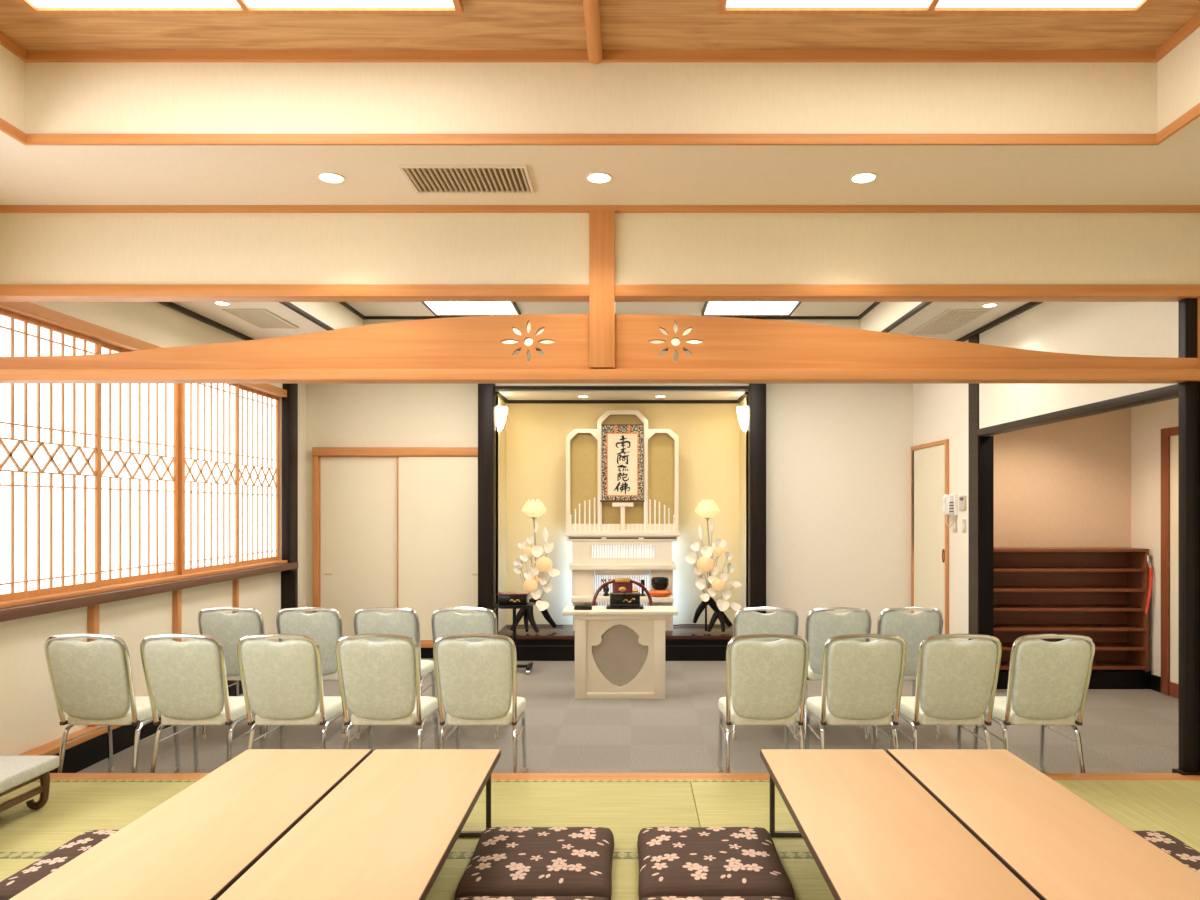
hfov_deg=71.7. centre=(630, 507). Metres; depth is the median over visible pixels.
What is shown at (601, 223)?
trim
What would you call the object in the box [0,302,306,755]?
wall
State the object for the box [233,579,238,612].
trim
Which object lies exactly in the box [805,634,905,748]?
banquet chair
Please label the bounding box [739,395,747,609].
wall
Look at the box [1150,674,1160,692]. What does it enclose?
baseboard
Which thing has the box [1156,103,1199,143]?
trim
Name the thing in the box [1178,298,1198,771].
trim
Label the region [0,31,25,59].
trim
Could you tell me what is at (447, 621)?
banquet chair
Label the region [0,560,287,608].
trim
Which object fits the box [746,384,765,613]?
trim
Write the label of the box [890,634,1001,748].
banquet chair
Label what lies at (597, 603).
grille
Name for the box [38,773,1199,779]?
trim
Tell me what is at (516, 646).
trim
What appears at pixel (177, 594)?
trim
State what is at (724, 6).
recessed light
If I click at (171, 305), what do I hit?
trim
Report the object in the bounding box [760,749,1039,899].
table
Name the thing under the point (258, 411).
window
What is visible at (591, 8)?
trim
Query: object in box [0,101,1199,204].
ceiling
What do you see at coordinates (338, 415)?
wall
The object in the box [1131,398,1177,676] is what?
wall
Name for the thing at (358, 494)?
door
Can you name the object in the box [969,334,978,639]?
trim
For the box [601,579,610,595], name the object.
flower vase
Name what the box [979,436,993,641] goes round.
trim
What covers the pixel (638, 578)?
grille
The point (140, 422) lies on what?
window
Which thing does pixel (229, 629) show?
banquet chair
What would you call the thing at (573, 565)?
shelf
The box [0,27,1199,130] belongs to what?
ceiling
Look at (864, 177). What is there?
recessed light
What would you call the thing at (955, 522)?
light switch
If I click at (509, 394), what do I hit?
ceiling
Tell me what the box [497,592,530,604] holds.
box
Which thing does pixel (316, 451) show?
trim
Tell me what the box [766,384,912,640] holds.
wall
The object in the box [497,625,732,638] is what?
floor
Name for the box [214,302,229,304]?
recessed light
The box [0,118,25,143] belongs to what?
trim
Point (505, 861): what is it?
floor cushion
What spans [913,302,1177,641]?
wall
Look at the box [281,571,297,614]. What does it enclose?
trim
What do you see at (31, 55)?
trim
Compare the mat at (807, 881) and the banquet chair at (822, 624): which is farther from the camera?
the banquet chair at (822, 624)
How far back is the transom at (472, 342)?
4.29 m
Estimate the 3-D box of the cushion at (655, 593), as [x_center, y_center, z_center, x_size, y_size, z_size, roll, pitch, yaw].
[0.304,0.893,8.730,0.248,0.068,0.248,0,0,0]
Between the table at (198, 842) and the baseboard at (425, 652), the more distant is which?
the baseboard at (425, 652)
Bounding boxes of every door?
[319,456,396,635]
[397,456,477,642]
[911,439,948,639]
[1161,426,1177,698]
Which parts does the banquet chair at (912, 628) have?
seat, frame, backrest, leg, leg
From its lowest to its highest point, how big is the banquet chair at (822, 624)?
0.905 m
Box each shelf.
[564,532,679,535]
[569,562,675,569]
[571,593,673,602]
[994,547,1150,688]
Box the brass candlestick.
[640,580,645,595]
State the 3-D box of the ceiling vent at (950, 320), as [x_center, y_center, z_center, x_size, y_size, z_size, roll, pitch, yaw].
[2.570,-1.504,6.725,0.328,0.012,0.878,0,0,0]
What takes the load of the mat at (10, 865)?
on the floor
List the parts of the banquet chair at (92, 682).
leg, backrest, frame, leg, seat, leg, leg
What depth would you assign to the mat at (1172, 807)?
3.89 m
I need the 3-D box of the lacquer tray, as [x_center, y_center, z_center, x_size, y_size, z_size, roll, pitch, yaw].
[-0.398,0.830,6.910,0.146,0.029,0.100,0,0,0]
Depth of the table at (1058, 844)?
2.65 m
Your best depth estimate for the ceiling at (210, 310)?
6.61 m
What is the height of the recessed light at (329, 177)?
0.005 m
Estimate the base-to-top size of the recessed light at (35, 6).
0.030 m
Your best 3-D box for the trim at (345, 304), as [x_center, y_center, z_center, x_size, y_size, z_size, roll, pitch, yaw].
[-0.185,-1.808,6.450,4.730,0.025,2.900,0,0,0]
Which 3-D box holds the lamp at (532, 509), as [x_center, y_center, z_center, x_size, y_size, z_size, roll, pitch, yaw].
[-1.000,0.599,8.735,0.488,1.393,0.308,0,0,10]
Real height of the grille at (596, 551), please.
0.133 m
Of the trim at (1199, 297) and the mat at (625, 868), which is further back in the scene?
the trim at (1199, 297)
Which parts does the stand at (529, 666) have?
post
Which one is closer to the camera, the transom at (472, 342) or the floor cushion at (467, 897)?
the floor cushion at (467, 897)
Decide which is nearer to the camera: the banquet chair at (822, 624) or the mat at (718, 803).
the mat at (718, 803)
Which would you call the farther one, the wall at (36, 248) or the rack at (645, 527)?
the rack at (645, 527)
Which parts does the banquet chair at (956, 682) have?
leg, leg, seat, frame, backrest, leg, leg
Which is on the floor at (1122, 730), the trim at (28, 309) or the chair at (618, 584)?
the chair at (618, 584)
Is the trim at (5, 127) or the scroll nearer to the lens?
the trim at (5, 127)
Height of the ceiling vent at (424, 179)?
0.012 m
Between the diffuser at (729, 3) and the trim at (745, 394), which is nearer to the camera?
the diffuser at (729, 3)
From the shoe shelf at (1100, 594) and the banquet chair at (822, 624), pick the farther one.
the shoe shelf at (1100, 594)
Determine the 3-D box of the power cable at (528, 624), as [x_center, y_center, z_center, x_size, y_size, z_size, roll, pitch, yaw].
[-1.059,1.298,9.174,0.616,0.010,0.105,0,0,-5]
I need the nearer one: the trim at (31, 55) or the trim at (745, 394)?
the trim at (31, 55)
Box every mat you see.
[0,780,197,854]
[0,855,45,881]
[425,855,638,899]
[449,780,699,854]
[690,780,810,854]
[778,855,834,899]
[1054,780,1199,851]
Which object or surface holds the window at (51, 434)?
in the wall at (29, 717)
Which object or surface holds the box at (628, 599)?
on the table at (620, 653)
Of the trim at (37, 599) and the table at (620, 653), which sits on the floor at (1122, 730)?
the table at (620, 653)
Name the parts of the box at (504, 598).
lid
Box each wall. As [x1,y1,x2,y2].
[0,213,1199,283]
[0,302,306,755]
[307,384,477,613]
[495,361,748,385]
[496,396,505,632]
[506,404,738,624]
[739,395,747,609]
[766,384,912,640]
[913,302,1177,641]
[992,408,1130,546]
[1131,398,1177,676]
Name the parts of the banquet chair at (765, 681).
leg, leg, seat, frame, backrest, leg, leg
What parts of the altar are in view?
light panel, shelf moulding, backboard frame, light panel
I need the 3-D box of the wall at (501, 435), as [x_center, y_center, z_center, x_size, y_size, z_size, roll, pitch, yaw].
[-1.445,0.070,8.950,0.090,3.000,0.700,0,0,0]
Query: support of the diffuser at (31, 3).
attached to the recessed light at (35, 6)
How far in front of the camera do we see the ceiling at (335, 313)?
7.49 m
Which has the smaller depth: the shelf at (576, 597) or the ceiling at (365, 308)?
the ceiling at (365, 308)
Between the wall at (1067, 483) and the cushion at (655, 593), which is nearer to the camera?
the wall at (1067, 483)
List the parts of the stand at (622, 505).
post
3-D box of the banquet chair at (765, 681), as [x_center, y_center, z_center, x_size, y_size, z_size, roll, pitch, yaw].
[0.728,1.117,4.666,0.445,0.905,0.575,0,0,0]
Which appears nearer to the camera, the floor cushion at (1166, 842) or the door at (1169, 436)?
the floor cushion at (1166, 842)
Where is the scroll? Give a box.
[600,424,643,501]
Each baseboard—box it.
[49,681,242,772]
[421,648,432,657]
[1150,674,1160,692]
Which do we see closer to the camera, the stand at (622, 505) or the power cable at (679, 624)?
the stand at (622, 505)
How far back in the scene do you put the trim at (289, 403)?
8.12 m
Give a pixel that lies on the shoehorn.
(1148, 559)
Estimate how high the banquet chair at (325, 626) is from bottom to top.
0.905 m
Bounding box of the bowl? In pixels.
[651,577,668,589]
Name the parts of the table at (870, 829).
leg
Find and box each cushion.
[0,830,118,899]
[455,827,613,899]
[456,896,607,899]
[637,827,794,899]
[641,896,793,899]
[649,589,671,596]
[1133,831,1199,873]
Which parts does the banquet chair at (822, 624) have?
leg, seat, backrest, frame, leg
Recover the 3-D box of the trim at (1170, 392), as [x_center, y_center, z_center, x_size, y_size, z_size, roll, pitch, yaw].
[3.005,-0.642,5.725,0.122,0.055,2.650,0,0,0]
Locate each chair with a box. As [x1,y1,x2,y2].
[44,634,180,772]
[140,634,264,772]
[197,607,267,738]
[237,634,350,748]
[276,607,344,738]
[336,634,438,751]
[354,607,435,738]
[431,607,497,738]
[433,634,526,772]
[592,578,652,605]
[717,634,808,772]
[732,607,798,738]
[801,607,871,738]
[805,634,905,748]
[876,607,942,738]
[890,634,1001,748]
[973,634,1094,772]
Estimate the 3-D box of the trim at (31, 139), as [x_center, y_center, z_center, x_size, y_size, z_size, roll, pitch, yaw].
[-0.169,-1.559,3.512,4.803,0.042,0.016,0,0,0]
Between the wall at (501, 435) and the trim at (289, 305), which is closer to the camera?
the trim at (289, 305)
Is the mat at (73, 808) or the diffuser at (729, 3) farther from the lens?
the mat at (73, 808)
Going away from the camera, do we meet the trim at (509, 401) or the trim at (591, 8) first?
the trim at (591, 8)
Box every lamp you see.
[510,499,559,632]
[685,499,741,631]
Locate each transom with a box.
[0,314,589,368]
[615,314,1197,368]
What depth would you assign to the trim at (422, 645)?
8.61 m
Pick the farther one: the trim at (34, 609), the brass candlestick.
the brass candlestick
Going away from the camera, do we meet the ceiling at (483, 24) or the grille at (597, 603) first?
the ceiling at (483, 24)
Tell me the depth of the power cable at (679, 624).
9.23 m
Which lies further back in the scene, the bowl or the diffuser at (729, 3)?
the bowl
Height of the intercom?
0.305 m
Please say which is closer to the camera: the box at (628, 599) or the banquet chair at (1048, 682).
the banquet chair at (1048, 682)
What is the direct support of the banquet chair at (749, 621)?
on the floor at (1122, 730)
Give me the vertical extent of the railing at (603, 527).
0.086 m
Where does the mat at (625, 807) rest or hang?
on the floor
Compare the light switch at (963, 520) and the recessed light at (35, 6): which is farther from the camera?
the light switch at (963, 520)
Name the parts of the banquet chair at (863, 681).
leg, leg, seat, frame, backrest, leg, leg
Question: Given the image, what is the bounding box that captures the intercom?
[942,494,957,526]
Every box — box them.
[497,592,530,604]
[606,591,643,608]
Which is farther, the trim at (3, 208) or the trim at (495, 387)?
the trim at (495, 387)
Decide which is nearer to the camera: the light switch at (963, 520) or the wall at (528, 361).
the light switch at (963, 520)
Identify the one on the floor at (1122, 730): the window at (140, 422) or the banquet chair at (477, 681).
the banquet chair at (477, 681)
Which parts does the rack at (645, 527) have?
rod, rod, rod, rail, rod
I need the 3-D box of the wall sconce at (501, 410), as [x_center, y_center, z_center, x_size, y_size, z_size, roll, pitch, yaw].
[-1.350,-0.935,8.740,0.100,0.250,0.200,0,0,0]
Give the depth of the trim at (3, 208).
4.25 m
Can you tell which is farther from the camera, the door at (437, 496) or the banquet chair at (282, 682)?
the door at (437, 496)
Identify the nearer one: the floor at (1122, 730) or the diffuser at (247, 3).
the diffuser at (247, 3)
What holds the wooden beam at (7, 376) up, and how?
attached to the wall
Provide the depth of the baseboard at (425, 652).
8.67 m
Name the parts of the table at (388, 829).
leg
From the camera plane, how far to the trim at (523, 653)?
8.52 m
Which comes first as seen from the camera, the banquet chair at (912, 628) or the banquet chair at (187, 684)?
the banquet chair at (187, 684)
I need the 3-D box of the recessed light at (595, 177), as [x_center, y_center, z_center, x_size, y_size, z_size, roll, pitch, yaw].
[-0.150,-1.548,3.890,0.127,0.005,0.127,0,0,0]
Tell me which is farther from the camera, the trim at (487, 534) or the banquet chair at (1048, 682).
the trim at (487, 534)
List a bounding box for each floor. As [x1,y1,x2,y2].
[77,658,1177,772]
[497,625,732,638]
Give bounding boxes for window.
[0,308,101,601]
[102,342,178,585]
[179,384,238,574]
[239,385,278,565]
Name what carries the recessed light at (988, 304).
in the ceiling at (210, 310)
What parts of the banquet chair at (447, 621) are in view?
frame, backrest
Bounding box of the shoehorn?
[1145,555,1152,613]
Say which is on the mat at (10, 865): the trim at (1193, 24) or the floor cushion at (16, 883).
the floor cushion at (16, 883)
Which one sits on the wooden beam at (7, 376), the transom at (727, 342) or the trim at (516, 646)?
the transom at (727, 342)
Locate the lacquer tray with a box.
[574,605,591,609]
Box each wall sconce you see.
[497,406,507,430]
[737,406,747,430]
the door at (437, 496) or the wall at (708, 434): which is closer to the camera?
the door at (437, 496)
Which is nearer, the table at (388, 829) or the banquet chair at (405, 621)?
the table at (388, 829)
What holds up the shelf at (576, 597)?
attached to the altar
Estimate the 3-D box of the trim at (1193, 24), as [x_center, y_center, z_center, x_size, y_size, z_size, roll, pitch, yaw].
[2.223,-1.910,1.460,0.020,0.040,4.080,0,0,0]
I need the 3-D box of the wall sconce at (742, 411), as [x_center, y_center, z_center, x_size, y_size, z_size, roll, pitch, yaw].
[1.164,-0.935,8.740,0.100,0.250,0.200,0,0,0]
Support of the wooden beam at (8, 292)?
attached to the wall at (36, 248)
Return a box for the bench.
[0,756,58,812]
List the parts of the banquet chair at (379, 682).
leg, leg, backrest, frame, seat, leg, leg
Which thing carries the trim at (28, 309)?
attached to the wall at (29, 717)
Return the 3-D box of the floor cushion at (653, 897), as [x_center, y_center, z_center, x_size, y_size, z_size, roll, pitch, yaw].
[0.292,1.335,2.525,0.545,0.090,0.589,0,0,0]
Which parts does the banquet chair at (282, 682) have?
leg, backrest, frame, leg, seat, leg, leg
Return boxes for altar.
[564,410,679,630]
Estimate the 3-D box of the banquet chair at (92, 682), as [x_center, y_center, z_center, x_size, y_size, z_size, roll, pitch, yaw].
[-2.895,1.117,4.666,0.445,0.905,0.575,0,0,0]
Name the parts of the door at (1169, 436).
panel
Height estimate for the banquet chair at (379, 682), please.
0.905 m
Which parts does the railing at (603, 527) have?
rail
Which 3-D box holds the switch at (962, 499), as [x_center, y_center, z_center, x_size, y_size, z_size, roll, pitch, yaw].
[2.943,-0.045,7.370,0.025,0.130,0.120,0,0,0]
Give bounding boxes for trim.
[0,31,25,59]
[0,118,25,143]
[0,205,1199,212]
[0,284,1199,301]
[0,302,286,396]
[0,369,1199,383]
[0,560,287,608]
[0,562,297,621]
[17,725,122,755]
[22,50,1159,61]
[24,134,1158,144]
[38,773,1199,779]
[87,604,98,726]
[157,302,1042,341]
[172,589,181,641]
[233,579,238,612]
[279,302,931,350]
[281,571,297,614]
[282,384,297,570]
[312,447,477,455]
[313,456,318,612]
[339,302,880,318]
[420,643,432,647]
[478,384,497,626]
[494,386,749,389]
[496,392,507,402]
[506,400,738,403]
[512,639,730,660]
[516,646,726,646]
[583,0,602,63]
[589,211,614,368]
[737,392,747,402]
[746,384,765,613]
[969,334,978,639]
[978,384,1177,435]
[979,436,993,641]
[1156,12,1199,59]
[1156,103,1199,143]
[1172,768,1199,774]
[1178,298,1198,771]
[1198,297,1199,368]
[1199,382,1199,770]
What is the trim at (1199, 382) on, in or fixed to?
attached to the wall at (1119, 329)
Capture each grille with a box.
[591,546,654,557]
[596,575,649,592]
[597,603,647,605]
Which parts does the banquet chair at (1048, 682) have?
leg, leg, seat, leg, frame, backrest, leg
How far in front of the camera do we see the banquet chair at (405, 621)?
5.58 m
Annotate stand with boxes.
[493,602,533,674]
[612,503,632,530]
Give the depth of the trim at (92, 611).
5.19 m
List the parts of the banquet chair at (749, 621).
leg, backrest, frame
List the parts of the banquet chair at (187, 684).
leg, backrest, frame, leg, seat, leg, leg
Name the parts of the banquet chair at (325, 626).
backrest, frame, seat, leg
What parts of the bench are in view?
leg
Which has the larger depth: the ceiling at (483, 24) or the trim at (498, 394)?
the trim at (498, 394)
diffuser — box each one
[28,0,239,6]
[244,0,453,6]
[726,0,931,6]
[936,0,1142,6]
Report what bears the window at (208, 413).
in the wall at (29, 717)
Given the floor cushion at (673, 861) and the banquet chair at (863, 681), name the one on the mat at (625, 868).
the floor cushion at (673, 861)
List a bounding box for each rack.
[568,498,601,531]
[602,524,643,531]
[642,499,676,531]
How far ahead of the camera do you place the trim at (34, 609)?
5.41 m
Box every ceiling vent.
[222,309,298,328]
[399,165,533,193]
[910,309,991,333]
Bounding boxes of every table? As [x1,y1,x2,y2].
[9,749,371,899]
[216,749,500,899]
[562,606,677,698]
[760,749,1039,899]
[887,749,1199,899]
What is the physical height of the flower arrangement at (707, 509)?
1.381 m
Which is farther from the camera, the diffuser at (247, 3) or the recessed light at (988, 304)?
the recessed light at (988, 304)
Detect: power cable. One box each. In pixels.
[507,624,562,626]
[673,624,719,625]
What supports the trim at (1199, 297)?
attached to the wall
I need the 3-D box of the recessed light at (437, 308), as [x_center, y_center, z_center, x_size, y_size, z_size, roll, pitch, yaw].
[-1.425,-1.805,6.710,0.800,0.030,2.070,0,0,0]
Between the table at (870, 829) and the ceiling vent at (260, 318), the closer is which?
the table at (870, 829)
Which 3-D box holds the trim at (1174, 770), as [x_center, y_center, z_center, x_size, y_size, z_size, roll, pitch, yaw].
[2.904,1.470,4.327,0.112,0.200,0.085,0,0,0]
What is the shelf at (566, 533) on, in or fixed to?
attached to the altar
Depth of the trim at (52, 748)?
4.87 m
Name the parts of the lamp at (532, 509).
driftwood leg, driftwood leg, driftwood leg, lamp shade, stem, driftwood leg, driftwood leg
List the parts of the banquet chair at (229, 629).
leg, backrest, frame, seat, leg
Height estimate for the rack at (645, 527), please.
0.361 m
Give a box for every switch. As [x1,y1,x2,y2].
[953,519,956,531]
[959,496,965,509]
[962,519,965,532]
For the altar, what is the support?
on the floor at (545, 631)
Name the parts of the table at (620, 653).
post, moulding, shield panel, panel, rail, post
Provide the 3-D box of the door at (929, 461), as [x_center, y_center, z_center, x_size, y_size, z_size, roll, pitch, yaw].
[2.941,0.465,8.191,0.030,2.210,0.967,0,0,0]
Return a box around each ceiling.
[0,0,1199,49]
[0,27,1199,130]
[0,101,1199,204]
[173,302,1028,360]
[297,302,915,342]
[346,302,873,315]
[496,390,747,399]
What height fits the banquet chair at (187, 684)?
0.905 m
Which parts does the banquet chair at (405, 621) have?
backrest, frame, leg, seat, leg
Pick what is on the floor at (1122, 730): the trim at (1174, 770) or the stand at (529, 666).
the stand at (529, 666)
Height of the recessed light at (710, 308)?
0.030 m
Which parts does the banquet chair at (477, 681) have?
leg, leg, backrest, frame, seat, leg, leg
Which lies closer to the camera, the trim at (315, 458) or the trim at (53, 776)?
the trim at (53, 776)
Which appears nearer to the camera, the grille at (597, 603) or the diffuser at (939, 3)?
the diffuser at (939, 3)
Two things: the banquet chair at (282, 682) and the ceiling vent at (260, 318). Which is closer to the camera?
the banquet chair at (282, 682)
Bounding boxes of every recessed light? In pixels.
[18,0,462,13]
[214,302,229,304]
[317,172,344,183]
[421,302,520,315]
[585,172,612,183]
[701,302,800,315]
[718,0,1152,13]
[850,172,877,183]
[982,303,997,306]

